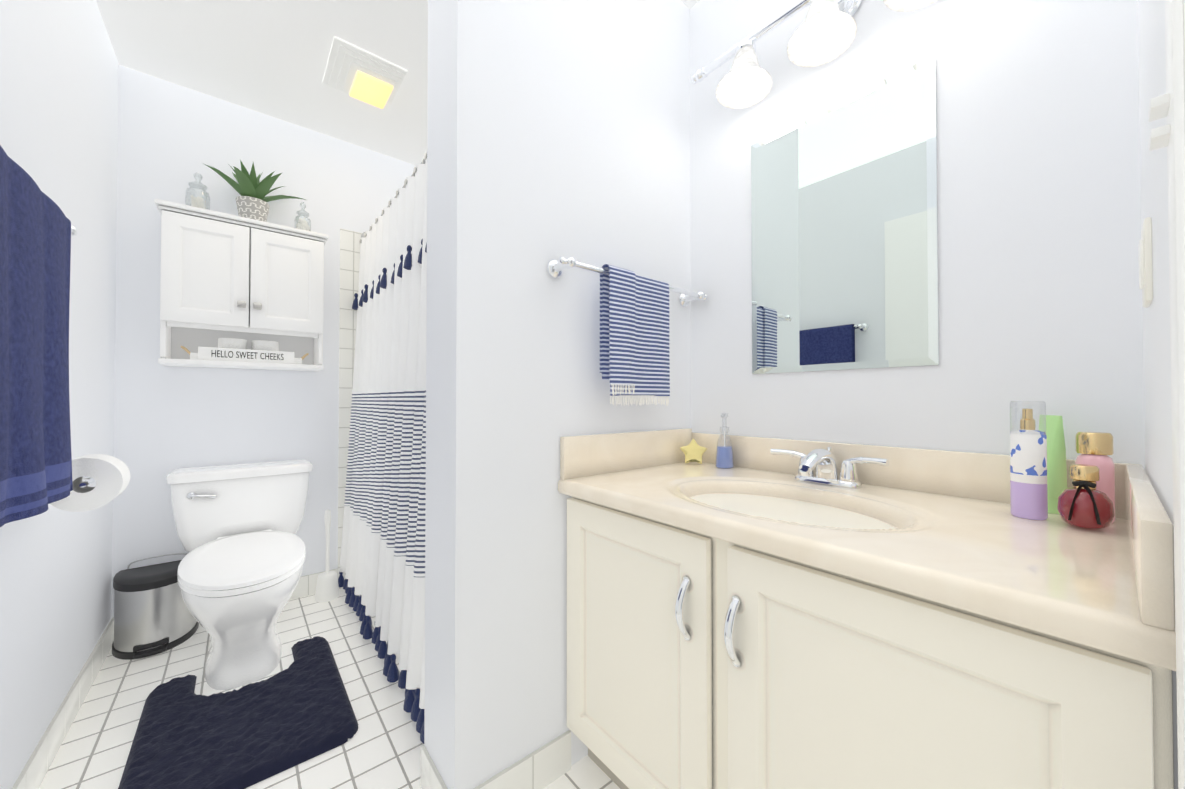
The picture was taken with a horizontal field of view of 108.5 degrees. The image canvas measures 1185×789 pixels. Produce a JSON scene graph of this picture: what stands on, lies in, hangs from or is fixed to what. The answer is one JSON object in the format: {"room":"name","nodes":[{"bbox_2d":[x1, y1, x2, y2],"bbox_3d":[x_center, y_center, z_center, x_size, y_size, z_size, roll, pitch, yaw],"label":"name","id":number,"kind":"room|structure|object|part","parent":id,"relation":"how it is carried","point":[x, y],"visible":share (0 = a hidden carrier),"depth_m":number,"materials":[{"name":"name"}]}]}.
{"room":"bathroom","nodes":[
{"label":"bathroom","id":0,"kind":"room"},
{"bbox_2d":[0,0,118,788],"bbox_3d":[-0.820,-0.201,0.278,0.100,2.440,4.060,1,-1,-40],"label":"wall","id":1,"kind":"structure","parent":0,"point":[59,80],"depth_m":1.30,"materials":[{"name":"white paint"}]},
{"bbox_2d":[0,145,76,526],"bbox_3d":[-1.113,-0.109,0.793,0.105,0.689,0.822,1,-1,-40],"label":"towel","id":2,"kind":"object","parent":1,"relation":"attached to","point":[38,230],"visible":1,"depth_m":0.84,"materials":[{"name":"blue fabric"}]},
{"bbox_2d":[12,617,113,788],"bbox_3d":[-1.431,0.977,1.088,0.011,0.105,1.810,1,-1,-40],"label":"baseboard","id":3,"kind":"structure","parent":1,"relation":"attached to","point":[37,765],"depth_m":1.27,"materials":[{"name":"wood"}]},
{"bbox_2d":[50,454,129,511],"bbox_3d":[-1.350,0.230,1.126,0.170,0.135,0.157,1,-1,-40],"label":"toilet paper roll","id":4,"kind":"object","parent":1,"relation":"attached to","point":[109,475],"visible":0.58,"depth_m":1.10,"materials":[{"name":"white paper"}]},
{"bbox_2d":[111,65,414,617],"bbox_3d":[-1.366,-0.175,2.396,1.760,2.440,0.100,1,-1,-40],"label":"wall","id":5,"kind":"structure","parent":0,"point":[173,138],"depth_m":1.99,"materials":[{"name":"white paint"}]},
{"bbox_2d":[155,199,328,370],"bbox_3d":[-1.598,-0.458,1.985,0.604,0.664,0.238,1,-1,-40],"label":"upper cabinet","id":6,"kind":"object","parent":5,"relation":"attached to","point":[225,275],"visible":1,"depth_m":1.91,"materials":[{"name":"white wood"}]},
{"bbox_2d":[185,173,209,209],"bbox_3d":[-1.747,-0.887,1.888,0.080,0.190,0.080,1,-1,-40],"label":"jar","id":7,"kind":"object","parent":6,"relation":"on","point":[195,200],"visible":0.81,"depth_m":1.88,"materials":[{"name":"clear glass"}]},
{"bbox_2d":[181,346,308,363],"bbox_3d":[-1.620,-0.179,2.014,0.470,0.065,0.139,1,-1,-40],"label":"tray","id":8,"kind":"object","parent":6,"relation":"on","point":[193,356],"visible":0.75,"depth_m":1.85,"materials":[{"name":"white"}]},
{"bbox_2d":[218,338,246,348],"bbox_3d":[-1.667,-0.205,1.977,0.104,0.100,0.104,1,-1,-40],"label":"paper towel roll","id":9,"kind":"object","parent":8,"relation":"in","point":[234,343],"visible":0.42,"depth_m":1.94,"materials":[{"name":"paper"}]},
{"bbox_2d":[251,340,278,350],"bbox_3d":[-1.576,-0.205,2.053,0.104,0.100,0.104,1,-1,-40],"label":"paper towel roll","id":10,"kind":"object","parent":8,"relation":"in","point":[264,345],"visible":0.4,"depth_m":2.01,"materials":[{"name":"paper"}]},
{"bbox_2d":[198,347,293,363],"bbox_3d":[-1.566,-0.176,1.944,0.340,0.058,0.015,1,-1,-40],"label":"sign","id":11,"kind":"object","parent":6,"relation":"on","point":[232,354],"visible":1,"depth_m":1.93,"materials":[{"name":"white wood"}]},
{"bbox_2d":[204,160,305,221],"bbox_3d":[-1.532,-0.929,1.962,0.389,0.276,0.348,1,-1,-40],"label":"plant","id":12,"kind":"object","parent":6,"relation":"on","point":[253,191],"visible":0.79,"depth_m":1.96,"materials":[{"name":"green plant"}]},
{"bbox_2d":[295,202,310,230],"bbox_3d":[-1.449,-0.876,2.134,0.068,0.174,0.068,1,-1,-40],"label":"jar","id":13,"kind":"object","parent":6,"relation":"on","point":[302,224],"visible":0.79,"depth_m":2.12,"materials":[{"name":"clear glass"}]},
{"bbox_2d":[289,569,337,599],"bbox_3d":[-1.688,0.989,2.043,0.810,0.105,0.011,1,-1,-40],"label":"baseboard","id":14,"kind":"structure","parent":5,"relation":"attached to","point":[306,585],"depth_m":2.21,"materials":[{"name":"tile"}]},
{"bbox_2d":[337,228,361,579],"bbox_3d":[-1.053,0.073,2.581,0.839,1.950,0.008,1,-1,-40],"label":"shower wall tile","id":15,"kind":"structure","parent":5,"relation":"attached to","point":[349,260],"depth_m":2.33,"materials":[{"name":"white tile"}]},
{"bbox_2d":[39,587,619,788],"bbox_3d":[-0.142,1.076,0.823,1.860,0.100,4.060,1,-1,-40],"label":"floor","id":16,"kind":"structure","parent":0,"point":[380,748],"depth_m":1.35,"materials":[{"name":"tile"}]},
{"bbox_2d":[112,553,198,659],"bbox_3d":[-1.816,0.869,1.771,0.258,0.338,0.241,1,-1,-40],"label":"trash can","id":17,"kind":"object","parent":16,"relation":"on","point":[153,615],"visible":0.75,"depth_m":1.70,"materials":[{"name":"silver metal"}]},
{"bbox_2d":[118,636,358,788],"bbox_3d":[-1.121,1.016,1.388,0.530,0.030,0.697,1,-1,-40],"label":"rug","id":18,"kind":"object","parent":16,"relation":"on","point":[299,710],"visible":1,"depth_m":1.29,"materials":[{"name":"blue fabric"}]},
{"bbox_2d":[166,459,312,689],"bbox_3d":[-1.404,0.681,1.726,0.509,0.712,0.874,1,-1,-40],"label":"toilet","id":19,"kind":"object","parent":16,"relation":"on","point":[240,568],"visible":1,"depth_m":1.64,"materials":[{"name":"ceramic"}]},
{"bbox_2d":[315,510,338,602],"bbox_3d":[-1.359,0.816,2.188,0.108,0.452,0.108,1,-1,-40],"label":"toilet brush","id":20,"kind":"object","parent":16,"relation":"on","point":[327,587],"visible":1,"depth_m":2.16,"materials":[{"name":"white plastic"}]},
{"bbox_2d":[558,428,1175,788],"bbox_3d":[0.444,0.570,0.956,0.590,0.915,0.994,1,-1,-40],"label":"bathroom vanity","id":21,"kind":"object","parent":16,"relation":"on","point":[757,615],"visible":0.96,"depth_m":0.69,"materials":[{"name":"beige wood"}]},
{"bbox_2d":[680,439,706,463],"bbox_3d":[0.338,0.191,1.429,0.087,0.084,0.034,0,-1,12],"label":"sponge","id":22,"kind":"object","parent":21,"relation":"on","point":[693,451],"visible":0.98,"depth_m":1.42,"materials":[{"name":"yellow"}]},
{"bbox_2d":[715,414,733,468],"bbox_3d":[0.420,0.145,1.358,0.066,0.174,0.053,1,-1,-40],"label":"soap dispenser","id":23,"kind":"object","parent":21,"relation":"on","point":[724,457],"visible":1,"depth_m":1.34,"materials":[{"name":"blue plastic"}]},
{"bbox_2d":[770,447,888,487],"bbox_3d":[0.564,0.182,1.070,0.165,0.092,0.283,1,-1,-40],"label":"faucet","id":24,"kind":"object","parent":21,"relation":"on","point":[823,463],"visible":1,"depth_m":1.06,"materials":[{"name":"silver metal"}]},
{"bbox_2d":[1010,401,1047,519],"bbox_3d":[0.801,0.118,0.785,0.048,0.213,0.048,1,-1,-40],"label":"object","id":25,"kind":"object","parent":21,"relation":"on","point":[1028,473],"visible":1,"depth_m":0.77,"materials":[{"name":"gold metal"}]},
{"bbox_2d":[1039,415,1066,513],"bbox_3d":[0.883,0.133,0.821,0.046,0.185,0.042,1,-1,-40],"label":"tube","id":26,"kind":"object","parent":21,"relation":"on","point":[1056,468],"visible":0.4,"depth_m":0.80,"materials":[{"name":"green plastic"}]},
{"bbox_2d":[1057,464,1114,529],"bbox_3d":[0.832,0.172,0.721,0.084,0.104,0.064,1,-1,-40],"label":"perfume bottle","id":27,"kind":"object","parent":21,"relation":"on","point":[1083,502],"visible":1,"depth_m":0.71,"materials":[{"name":"red glass"}]},
{"bbox_2d":[1075,432,1114,522],"bbox_3d":[0.901,0.146,0.766,0.064,0.156,0.046,1,-1,-40],"label":"lotion bottle","id":28,"kind":"object","parent":21,"relation":"on","point":[1094,448],"visible":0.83,"depth_m":0.75,"materials":[{"name":"pink plastic"}]},
{"bbox_2d":[96,0,699,164],"bbox_3d":[-0.142,-1.464,0.854,1.860,0.100,4.060,1,-1,-40],"label":"ceiling","id":29,"kind":"structure","parent":0,"point":[269,57],"depth_m":1.75,"materials":[{"name":"white paint"}]},
{"bbox_2d":[322,36,407,109],"bbox_3d":[-1.003,-1.381,1.875,0.275,0.040,0.312,1,-1,-40],"label":"ceiling vent","id":30,"kind":"object","parent":29,"relation":"in","point":[355,72],"visible":1,"depth_m":1.84,"materials":[{"name":"white plastic"}]},
{"bbox_2d":[424,0,690,788],"bbox_3d":[-0.046,-0.188,1.343,0.869,2.440,0.206,1,-1,-40],"label":"wall","id":31,"kind":"structure","parent":0,"point":[556,129],"depth_m":1.11,"materials":[{"name":"white paint"}]},
{"bbox_2d":[338,150,426,742],"bbox_3d":[-0.842,0.048,1.783,0.175,1.941,1.490,1,-1,-40],"label":"shower curtain","id":32,"kind":"object","parent":31,"relation":"attached to","point":[382,561],"visible":0.77,"depth_m":1.71,"materials":[{"name":"fabric"}]},
{"bbox_2d":[420,744,447,788],"bbox_3d":[-0.381,0.976,1.044,0.011,0.105,0.217,1,-1,-40],"label":"baseboard","id":33,"kind":"structure","parent":31,"relation":"attached to","point":[431,777],"depth_m":1.07,"materials":[{"name":"tile"}]},
{"bbox_2d":[473,730,570,788],"bbox_3d":[-0.186,0.977,1.072,0.326,0.105,0.011,1,-1,-40],"label":"baseboard","id":34,"kind":"structure","parent":31,"relation":"attached to","point":[545,765],"depth_m":1.10,"materials":[{"name":"tile"}]},
{"bbox_2d":[547,256,706,405],"bbox_3d":[0.141,-0.166,1.301,0.623,0.400,0.094,1,-1,-40],"label":"towel rail","id":35,"kind":"object","parent":31,"relation":"attached to","point":[634,337],"visible":1,"depth_m":1.23,"materials":[{"name":"blue fabric"}]},
{"bbox_2d":[690,0,1144,469],"bbox_3d":[0.203,-0.182,1.795,0.108,2.440,2.826,1,-1,-40],"label":"wall","id":36,"kind":"structure","parent":0,"point":[1038,193],"depth_m":1.01,"materials":[{"name":"white paint"}]},
{"bbox_2d":[691,0,936,108],"bbox_3d":[0.599,-1.022,1.112,0.181,0.233,0.838,1,-1,-40],"label":"sconce","id":37,"kind":"object","parent":36,"relation":"attached to","point":[825,32],"visible":1,"depth_m":1.16,"materials":[{"name":"white glass"}]},
{"bbox_3d":[0.654,-0.431,1.174,0.006,0.728,0.467,1,-1,-40],"label":"mirror","id":38,"kind":"part","parent":36,"relation":"part of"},
{"bbox_2d":[1138,0,1177,788],"bbox_3d":[0.774,-0.198,0.512,0.665,2.440,0.120,1,-1,-40],"label":"wall","id":39,"kind":"structure","parent":0,"point":[1156,312],"depth_m":0.54,"materials":[{"name":"white paint"}]},
{"bbox_2d":[1139,217,1152,307],"bbox_3d":[0.792,-0.187,0.611,0.072,0.116,0.010,1,-1,-40],"label":"light switch","id":40,"kind":"object","parent":39,"relation":"attached to","point":[1145,268],"visible":1,"depth_m":0.59,"materials":[{"name":"white plastic"}]},
{"bbox_2d":[1148,93,1169,121],"bbox_3d":[0.486,-0.246,0.366,0.030,0.008,0.010,1,-1,-40],"label":"tab","id":41,"kind":"object","parent":39,"relation":"attached to","point":[1158,107],"visible":1,"depth_m":0.36,"materials":[{"name":"white plastic"}]},
{"bbox_2d":[1149,124,1170,150],"bbox_3d":[0.486,-0.220,0.365,0.030,0.008,0.010,1,-1,-40],"label":"tab","id":42,"kind":"object","parent":39,"relation":"attached to","point":[1159,137],"visible":1,"depth_m":0.36,"materials":[{"name":"white plastic"}]},
{"bbox_2d":[1165,0,1184,788],"bbox_3d":[0.523,-0.041,0.306,0.051,2.120,0.126,1,-1,-40],"label":"door frame","id":43,"kind":"structure","parent":39,"relation":"attached to","point":[1175,60],"depth_m":0.34,"materials":[{"name":"white wood"}]}
]}

